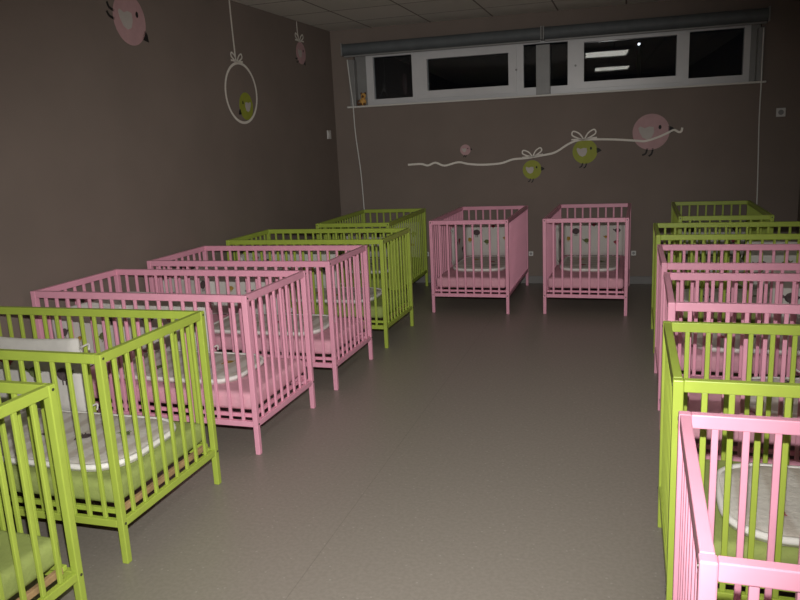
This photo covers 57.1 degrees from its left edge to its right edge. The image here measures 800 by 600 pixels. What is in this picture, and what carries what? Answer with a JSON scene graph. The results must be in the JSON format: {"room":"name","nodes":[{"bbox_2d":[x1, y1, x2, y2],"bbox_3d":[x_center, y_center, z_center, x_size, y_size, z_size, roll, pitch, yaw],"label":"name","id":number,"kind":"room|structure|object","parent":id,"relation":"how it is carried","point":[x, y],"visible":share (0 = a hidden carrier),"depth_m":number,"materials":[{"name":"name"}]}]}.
{"room":"nursery sleeping room","nodes":[
{"label":"nursery sleeping room","id":0,"kind":"room"},
{"bbox_2d":[0,0,344,407],"bbox_3d":[-2.015,-0.545,3.776,0.200,2.553,8.704,1,13,18],"label":"wall","id":1,"kind":"structure","parent":0,"point":[115,153],"depth_m":4.68,"materials":[{"name":"beige paint"}]},
{"bbox_2d":[106,0,148,45],"bbox_3d":[-1.657,-1.708,4.471,0.004,0.304,0.379,1,13,18],"label":"sticker","id":2,"kind":"object","parent":1,"relation":"attached to","point":[128,16],"visible":1,"depth_m":4.49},
{"bbox_2d":[225,0,257,123],"bbox_3d":[-1.249,-1.834,5.711,0.002,0.911,0.500,1,13,18],"label":"sticker","id":3,"kind":"object","parent":1,"relation":"attached to","point":[235,60],"visible":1,"depth_m":5.66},
{"bbox_2d":[239,92,252,119],"bbox_3d":[-1.221,-1.535,5.826,0.004,0.212,0.231,1,13,18],"label":"sticker","id":4,"kind":"object","parent":1,"relation":"attached to","point":[245,102],"visible":1,"depth_m":5.83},
{"bbox_2d":[295,21,303,41],"bbox_3d":[-0.919,-2.435,6.687,0.002,0.179,0.179,1,13,18],"label":"sticker","id":5,"kind":"object","parent":1,"relation":"attached to","point":[296,39],"visible":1,"depth_m":6.66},
{"bbox_2d":[295,42,305,65],"bbox_3d":[-0.911,-2.256,6.733,0.004,0.203,0.223,1,13,18],"label":"sticker","id":6,"kind":"object","parent":1,"relation":"attached to","point":[300,50],"visible":1,"depth_m":6.74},
{"bbox_2d":[327,130,330,138],"bbox_3d":[-0.709,-1.658,7.380,0.016,0.085,0.085,1,13,18],"label":"wall switch","id":7,"kind":"object","parent":1,"relation":"attached to","point":[328,131],"visible":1,"depth_m":7.36,"materials":[{"name":"white plastic"}]},
{"bbox_2d":[4,283,799,599],"bbox_3d":[0.232,0.780,3.433,5.050,0.100,9.200,1,13,17],"label":"floor","id":8,"kind":"structure","parent":0,"point":[486,452],"depth_m":3.21,"materials":[{"name":"plastic"}]},
{"bbox_2d":[0,380,86,599],"bbox_3d":[-1.704,0.693,2.161,1.244,0.786,0.665,1,13,17],"label":"cot","id":9,"kind":"object","parent":8,"relation":"on","point":[32,393],"visible":0.84,"depth_m":2.22,"materials":[{"name":"green paint"}]},
{"bbox_2d":[0,530,59,599],"bbox_3d":[-1.698,0.828,2.191,1.168,0.092,0.601,1,13,17],"label":"mattress","id":10,"kind":"object","parent":9,"relation":"on","point":[7,570],"visible":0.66,"depth_m":2.19,"materials":[{"name":"green fabric"}]},
{"bbox_2d":[0,306,221,563],"bbox_3d":[-1.497,0.489,3.060,1.244,0.786,0.665,1,13,17],"label":"cot","id":11,"kind":"object","parent":8,"relation":"on","point":[186,318],"visible":0.76,"depth_m":2.78,"materials":[{"name":"green paint"}]},
{"bbox_2d":[4,421,201,502],"bbox_3d":[-1.490,0.625,3.089,1.168,0.092,0.601,1,13,17],"label":"mattress","id":12,"kind":"object","parent":11,"relation":"on","point":[76,475],"visible":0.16,"depth_m":2.76,"materials":[{"name":"fabric"}]},
{"bbox_2d":[0,336,98,411],"bbox_3d":[-1.750,0.400,3.119,0.655,0.358,0.596,1,13,17],"label":"bumper cover","id":13,"kind":"object","parent":12,"relation":"on","point":[64,344],"visible":0.59,"depth_m":3.34,"materials":[{"name":"white fabric"}]},
{"bbox_2d":[0,408,175,471],"bbox_3d":[-1.400,0.565,3.047,0.907,0.032,0.508,1,13,17],"label":"sleeping bag","id":14,"kind":"object","parent":12,"relation":"on","point":[83,416],"visible":0.39,"depth_m":2.99,"materials":[{"name":"fabric"}]},
{"bbox_2d":[30,269,315,454],"bbox_3d":[-1.181,0.281,3.957,1.244,0.786,0.665,1,13,18],"label":"cot","id":15,"kind":"object","parent":8,"relation":"on","point":[246,302],"visible":0.68,"depth_m":3.71,"materials":[{"name":"pink paint"}]},
{"bbox_2d":[90,351,302,409],"bbox_3d":[-1.174,0.416,3.986,1.168,0.092,0.601,1,13,18],"label":"mattress","id":16,"kind":"object","parent":15,"relation":"on","point":[234,388],"visible":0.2,"depth_m":3.70,"materials":[{"name":"fabric"}]},
{"bbox_2d":[51,292,218,365],"bbox_3d":[-1.432,0.190,4.022,0.655,0.358,0.594,1,13,18],"label":"bumper cover","id":17,"kind":"object","parent":16,"relation":"on","point":[201,306],"visible":0.3,"depth_m":4.22,"materials":[{"name":"white fabric"}]},
{"bbox_2d":[107,349,263,384],"bbox_3d":[-1.140,0.353,3.974,0.783,0.032,0.488,1,13,18],"label":"sleeping bag","id":18,"kind":"object","parent":16,"relation":"on","point":[231,357],"visible":0.35,"depth_m":3.91,"materials":[{"name":"fabric"}]},
{"bbox_2d":[147,245,372,389],"bbox_3d":[-0.887,0.079,4.832,1.244,0.786,0.665,1,13,17],"label":"cot","id":19,"kind":"object","parent":8,"relation":"on","point":[354,250],"visible":0.56,"depth_m":4.59,"materials":[{"name":"pink paint"}]},
{"bbox_2d":[213,314,363,353],"bbox_3d":[-0.880,0.214,4.861,1.168,0.092,0.601,1,13,17],"label":"mattress","id":20,"kind":"object","parent":19,"relation":"on","point":[317,337],"visible":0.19,"depth_m":4.59,"materials":[{"name":"pink fabric"}]},
{"bbox_2d":[163,267,291,313],"bbox_3d":[-1.139,-0.011,4.892,0.655,0.358,0.598,1,13,17],"label":"bumper cover","id":21,"kind":"object","parent":20,"relation":"on","point":[222,280],"visible":0.17,"depth_m":5.14,"materials":[{"name":"white fabric"}]},
{"bbox_2d":[214,313,334,335],"bbox_3d":[-0.835,0.153,4.833,0.813,0.032,0.488,1,13,17],"label":"sleeping bag","id":22,"kind":"object","parent":20,"relation":"on","point":[315,317],"visible":0.23,"depth_m":4.76,"materials":[{"name":"fabric"}]},
{"bbox_2d":[226,228,413,347],"bbox_3d":[-0.593,-0.120,5.689,1.244,0.786,0.665,1,13,18],"label":"cot","id":23,"kind":"object","parent":8,"relation":"on","point":[398,232],"visible":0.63,"depth_m":5.46,"materials":[{"name":"green paint"}]},
{"bbox_2d":[285,290,406,317],"bbox_3d":[-0.586,0.016,5.718,1.168,0.092,0.601,1,13,18],"label":"mattress","id":24,"kind":"object","parent":23,"relation":"on","point":[379,299],"visible":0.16,"depth_m":5.38,"materials":[{"name":"fabric"}]},
{"bbox_2d":[240,251,344,287],"bbox_3d":[-0.844,-0.211,5.753,0.655,0.358,0.596,1,13,18],"label":"bumper cover","id":25,"kind":"object","parent":24,"relation":"on","point":[323,253],"visible":0.17,"depth_m":5.97,"materials":[{"name":"white fabric"}]},
{"bbox_2d":[284,286,381,303],"bbox_3d":[-0.542,-0.045,5.689,0.813,0.032,0.488,1,13,18],"label":"sleeping bag","id":26,"kind":"object","parent":24,"relation":"on","point":[378,290],"visible":0.3,"depth_m":5.60,"materials":[{"name":"fabric"}]},
{"bbox_2d":[316,208,428,311],"bbox_3d":[-0.218,-0.401,6.911,0.665,0.786,1.244,1,13,17],"label":"cot","id":27,"kind":"object","parent":8,"relation":"on","point":[421,218],"visible":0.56,"depth_m":6.96,"materials":[{"name":"green paint"}]},
{"bbox_2d":[340,258,418,288],"bbox_3d":[-0.212,-0.265,6.940,0.601,0.092,1.168,1,13,17],"label":"mattress","id":28,"kind":"object","parent":27,"relation":"on","point":[412,258],"visible":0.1,"depth_m":6.43,"materials":[{"name":"fabric"}]},
{"bbox_2d":[348,258,402,273],"bbox_3d":[-0.215,-0.327,6.926,0.468,0.032,0.714,1,13,17],"label":"sleeping bag","id":29,"kind":"object","parent":28,"relation":"on","point":[370,258],"visible":0.14,"depth_m":6.79,"materials":[{"name":"fabric"}]},
{"bbox_2d":[345,222,421,265],"bbox_3d":[-0.152,-0.542,7.138,0.595,0.358,0.655,1,13,17],"label":"bumper cover","id":30,"kind":"object","parent":28,"relation":"on","point":[354,234],"visible":0.19,"depth_m":7.37,"materials":[{"name":"white fabric"}]},
{"bbox_2d":[429,205,528,313],"bbox_3d":[0.756,-0.404,6.709,0.665,0.786,1.244,1,13,17],"label":"cot","id":31,"kind":"object","parent":8,"relation":"on","point":[516,225],"visible":0.8,"depth_m":6.25,"materials":[{"name":"pink paint"}]},
{"bbox_2d":[436,256,505,287],"bbox_3d":[0.763,-0.268,6.738,0.601,0.092,1.168,1,13,17],"label":"mattress","id":32,"kind":"object","parent":31,"relation":"on","point":[469,275],"visible":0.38,"depth_m":6.23,"materials":[{"name":"fabric"}]},
{"bbox_2d":[451,224,504,264],"bbox_3d":[0.827,-0.545,6.934,0.597,0.358,0.655,1,13,17],"label":"bumper cover","id":33,"kind":"object","parent":32,"relation":"on","point":[468,232],"visible":0.6,"depth_m":7.22,"materials":[{"name":"white fabric"}]},
{"bbox_2d":[453,256,505,271],"bbox_3d":[0.770,-0.338,6.757,0.490,0.032,0.705,1,13,17],"label":"sleeping bag","id":34,"kind":"object","parent":32,"relation":"on","point":[477,259],"visible":0.66,"depth_m":6.64,"materials":[{"name":"fabric"}]},
{"bbox_2d":[543,203,630,315],"bbox_3d":[1.667,-0.394,6.461,0.665,0.786,1.244,1,13,18],"label":"cot","id":35,"kind":"object","parent":8,"relation":"on","point":[554,217],"visible":0.81,"depth_m":5.93,"materials":[{"name":"pink paint"}]},
{"bbox_2d":[548,256,624,288],"bbox_3d":[1.674,-0.258,6.490,0.601,0.092,1.168,1,13,18],"label":"mattress","id":36,"kind":"object","parent":35,"relation":"on","point":[621,267],"visible":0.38,"depth_m":6.00,"materials":[{"name":"pink fabric"}]},
{"bbox_2d":[560,256,619,271],"bbox_3d":[1.681,-0.328,6.510,0.490,0.032,0.705,1,13,18],"label":"sleeping bag","id":37,"kind":"object","parent":36,"relation":"on","point":[575,259],"visible":0.77,"depth_m":6.41,"materials":[{"name":"fabric"}]},
{"bbox_2d":[556,217,624,264],"bbox_3d":[1.740,-0.535,6.686,0.596,0.358,0.655,1,13,18],"label":"bumper cover","id":38,"kind":"object","parent":36,"relation":"on","point":[594,225],"visible":0.76,"depth_m":6.95,"materials":[{"name":"white fabric"}]},
{"bbox_2d":[671,200,773,290],"bbox_3d":[2.654,-0.383,6.192,0.665,0.786,1.244,1,13,18],"label":"cot","id":39,"kind":"object","parent":8,"relation":"on","point":[755,213],"visible":0.42,"depth_m":5.71,"materials":[{"name":"green paint"}]},
{"bbox_2d":[681,255,743,288],"bbox_3d":[2.660,-0.247,6.222,0.601,0.092,1.168,1,13,18],"label":"mattress","id":40,"kind":"object","parent":39,"relation":"on","point":[742,258],"visible":0.03,"depth_m":5.72,"materials":[{"name":"fabric"}]},
{"bbox_2d":[681,220,745,262],"bbox_3d":[2.726,-0.524,6.418,0.598,0.358,0.655,1,13,18],"label":"bumper cover","id":41,"kind":"object","parent":40,"relation":"on","point":[743,229],"visible":0.09,"depth_m":6.67,"materials":[{"name":"white fabric"}]},
{"bbox_2d":[685,256,743,272],"bbox_3d":[2.657,-0.309,6.208,0.468,0.032,0.714,1,13,18],"label":"sleeping bag","id":42,"kind":"object","parent":40,"relation":"on","point":[686,257],"visible":0.2,"depth_m":6.25,"materials":[{"name":"fabric"}]},
{"bbox_2d":[651,221,799,352],"bbox_3d":[2.343,-0.091,4.905,1.244,0.786,0.665,1,13,17],"label":"cot","id":43,"kind":"object","parent":8,"relation":"on","point":[657,237],"visible":0.42,"depth_m":4.75,"materials":[{"name":"green paint"}]},
{"bbox_2d":[673,291,762,322],"bbox_3d":[2.350,0.045,4.935,1.168,0.092,0.601,1,13,17],"label":"mattress","id":44,"kind":"object","parent":43,"relation":"on","point":[685,314],"visible":0.04,"depth_m":4.73,"materials":[{"name":"pink fabric"}]},
{"bbox_2d":[684,288,769,302],"bbox_3d":[2.299,-0.018,4.936,0.813,0.032,0.488,1,13,17],"label":"sleeping bag","id":45,"kind":"object","parent":44,"relation":"on","point":[686,291],"visible":0.21,"depth_m":4.95,"materials":[{"name":"fabric"}]},
{"bbox_2d":[738,241,796,288],"bbox_3d":[2.590,-0.172,4.814,0.655,0.358,0.594,1,13,17],"label":"bumper cover","id":46,"kind":"object","parent":44,"relation":"on","point":[767,254],"visible":0.22,"depth_m":5.08,"materials":[{"name":"white fabric"}]},
{"bbox_2d":[654,244,799,410],"bbox_3d":[2.024,0.139,3.910,1.244,0.786,0.665,1,13,17],"label":"cot","id":47,"kind":"object","parent":8,"relation":"on","point":[663,266],"visible":0.56,"depth_m":3.76,"materials":[{"name":"pink paint"}]},
{"bbox_2d":[677,332,799,375],"bbox_3d":[2.030,0.274,3.939,1.168,0.092,0.601,1,13,17],"label":"mattress","id":48,"kind":"object","parent":47,"relation":"on","point":[698,352],"visible":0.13,"depth_m":3.76,"materials":[{"name":"pink fabric"}]},
{"bbox_2d":[692,332,799,355],"bbox_3d":[1.979,0.212,3.941,0.813,0.032,0.488,1,13,17],"label":"sleeping bag","id":49,"kind":"object","parent":48,"relation":"on","point":[699,335],"visible":0.22,"depth_m":3.87,"materials":[{"name":"fabric"}]},
{"bbox_2d":[761,270,799,323],"bbox_3d":[2.269,0.058,3.817,0.655,0.358,0.598,1,13,17],"label":"bumper cover","id":50,"kind":"object","parent":48,"relation":"on","point":[787,286],"visible":0.23,"depth_m":4.12,"materials":[{"name":"white fabric"}]},
{"bbox_2d":[657,321,799,599],"bbox_3d":[1.440,0.539,2.182,1.244,0.786,0.665,1,13,17],"label":"cot","id":51,"kind":"object","parent":8,"relation":"on","point":[675,388],"visible":0.72,"depth_m":2.06,"materials":[{"name":"green paint"}]},
{"bbox_2d":[704,459,798,564],"bbox_3d":[1.446,0.674,2.211,1.168,0.092,0.601,1,13,17],"label":"mattress","id":52,"kind":"object","parent":51,"relation":"on","point":[789,555],"visible":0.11,"depth_m":2.07,"materials":[{"name":"green fabric"}]},
{"bbox_2d":[716,462,799,547],"bbox_3d":[1.382,0.618,2.186,0.823,0.032,0.508,1,13,17],"label":"sleeping bag","id":53,"kind":"object","parent":52,"relation":"on","point":[791,525],"visible":0.48,"depth_m":2.24,"materials":[{"name":"fabric"}]},
{"bbox_2d":[659,272,799,465],"bbox_3d":[1.750,0.336,3.054,1.244,0.786,0.665,1,13,18],"label":"cot","id":54,"kind":"object","parent":8,"relation":"on","point":[670,306],"visible":0.4,"depth_m":2.92,"materials":[{"name":"pink paint"}]},
{"bbox_2d":[682,376,795,445],"bbox_3d":[1.756,0.472,3.084,1.168,0.092,0.601,1,13,18],"label":"mattress","id":55,"kind":"object","parent":54,"relation":"on","point":[714,400],"visible":0.08,"depth_m":3.07,"materials":[{"name":"fabric"}]},
{"bbox_2d":[750,376,799,417],"bbox_3d":[1.777,0.410,3.063,0.665,0.032,0.488,1,13,18],"label":"sleeping bag","id":56,"kind":"object","parent":55,"relation":"on","point":[774,404],"visible":0.18,"depth_m":3.02,"materials":[{"name":"fabric"}]},
{"bbox_2d":[672,411,799,599],"bbox_3d":[1.174,0.732,1.346,1.244,0.786,0.665,1,13,18],"label":"cot","id":57,"kind":"object","parent":8,"relation":"on","point":[697,571],"visible":1,"depth_m":1.63,"materials":[{"name":"pink paint"}]},
{"bbox_2d":[232,0,665,30],"bbox_3d":[0.108,-1.810,2.875,5.050,0.100,9.200,1,13,17],"label":"ceiling","id":58,"kind":"structure","parent":0,"point":[329,15],"depth_m":6.40,"materials":[{"name":"tile"}]},
{"bbox_2d":[330,0,799,275],"bbox_3d":[1.480,-1.439,7.156,4.430,2.553,0.250,1,13,16],"label":"wall","id":59,"kind":"structure","parent":0,"point":[714,157],"depth_m":6.96,"materials":[{"name":"beige paint"}]},
{"bbox_2d":[460,144,471,156],"bbox_3d":[0.653,-1.468,7.247,0.122,0.126,0.004,1,13,16],"label":"sticker","id":60,"kind":"object","parent":59,"relation":"attached to","point":[465,149],"visible":1,"depth_m":7.25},
{"bbox_2d":[414,276,651,283],"bbox_3d":[1.498,-0.201,7.295,4.280,0.075,0.015,1,13,16],"label":"baseboard","id":61,"kind":"structure","parent":59,"relation":"attached to","point":[532,279],"depth_m":7.31,"materials":[{"name":"grey"}]},
{"bbox_2d":[523,160,543,182],"bbox_3d":[1.294,-1.244,7.118,0.211,0.216,0.004,1,13,16],"label":"sticker","id":62,"kind":"object","parent":59,"relation":"attached to","point":[532,169],"visible":1,"depth_m":7.12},
{"bbox_2d":[408,127,682,166],"bbox_3d":[1.327,-1.462,7.056,2.601,0.304,0.002,1,13,16],"label":"sticker","id":63,"kind":"object","parent":59,"relation":"attached to","point":[672,130],"visible":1,"depth_m":7.01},
{"bbox_2d":[347,81,765,107],"bbox_3d":[1.337,-1.932,6.958,3.860,0.018,0.105,1,13,16],"label":"trim","id":64,"kind":"structure","parent":59,"relation":"attached to","point":[750,82],"depth_m":6.85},
{"bbox_2d":[357,92,365,105],"bbox_3d":[-0.388,-2.021,7.399,0.105,0.130,0.062,1,13,16],"label":"animal","id":65,"kind":"object","parent":64,"relation":"on","point":[362,100],"visible":1,"depth_m":7.38},
{"bbox_2d":[355,24,760,105],"bbox_3d":[1.359,-2.206,6.969,3.730,0.510,0.097,1,13,16],"label":"window","id":66,"kind":"structure","parent":59,"relation":"in","point":[365,64],"depth_m":6.96,"materials":[{"name":"white plastic"}]},
{"bbox_2d":[348,60,358,105],"bbox_3d":[-0.469,-2.182,7.411,0.060,0.446,0.091,1,13,16],"label":"guide","id":67,"kind":"object","parent":66,"relation":"attached to","point":[352,65],"visible":0.85,"depth_m":7.38,"materials":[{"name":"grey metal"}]},
{"bbox_2d":[340,26,542,208],"bbox_3d":[0.408,-1.648,7.214,1.952,1.796,0.120,1,13,16],"label":"roller blind","id":68,"kind":"object","parent":66,"relation":"attached to","point":[527,35],"visible":0.92,"depth_m":7.00,"materials":[{"name":"grey fabric"}]},
{"bbox_2d":[536,44,550,94],"bbox_3d":[1.345,-2.159,6.903,0.128,0.446,0.091,1,13,16],"label":"guide","id":69,"kind":"object","parent":66,"relation":"attached to","point":[543,52],"visible":0.9,"depth_m":6.87,"materials":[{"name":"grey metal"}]},
{"bbox_2d":[543,6,770,203],"bbox_3d":[2.270,-1.615,6.695,1.897,1.816,0.120,1,13,16],"label":"roller blind","id":70,"kind":"object","parent":66,"relation":"attached to","point":[759,15],"visible":0.93,"depth_m":6.46,"materials":[{"name":"grey fabric"}]},
{"bbox_2d":[754,27,764,80],"bbox_3d":[3.132,-2.136,6.403,0.050,0.446,0.091,1,13,16],"label":"guide","id":71,"kind":"object","parent":66,"relation":"attached to","point":[760,29],"visible":0.76,"depth_m":6.38,"materials":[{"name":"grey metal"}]},
{"bbox_2d":[573,140,601,167],"bbox_3d":[1.768,-1.381,6.952,0.267,0.273,0.004,1,13,16],"label":"sticker","id":72,"kind":"object","parent":59,"relation":"attached to","point":[584,152],"visible":1,"depth_m":6.95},
{"bbox_2d":[633,114,673,156],"bbox_3d":[2.335,-1.514,6.762,0.379,0.388,0.004,1,13,16],"label":"sticker","id":73,"kind":"object","parent":59,"relation":"attached to","point":[649,126],"visible":1,"depth_m":6.76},
{"bbox_2d":[776,108,785,116],"bbox_3d":[3.337,-1.644,6.444,0.075,0.075,0.012,1,13,16],"label":"wall socket","id":74,"kind":"object","parent":59,"relation":"attached to","point":[780,112],"visible":1,"depth_m":6.44,"materials":[{"name":"white plastic"}]},
{"bbox_2d":[796,187,799,240],"bbox_3d":[2.406,-0.484,2.516,0.200,2.553,8.900,1,13,17],"label":"wall","id":75,"kind":"structure","parent":0,"point":[798,217],"depth_m":6.54,"materials":[{"name":"beige paint"}]},
{"label":"outside","id":76,"kind":"structure","parent":0,"visible":0},
{"bbox_2d":[636,41,640,77],"bbox_3d":[5.416,-3.873,16.802,0.100,3.884,0.190,1,13,17],"label":"street lamp","id":77,"kind":"object","parent":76,"point":[638,49],"visible":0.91,"depth_m":16.50,"materials":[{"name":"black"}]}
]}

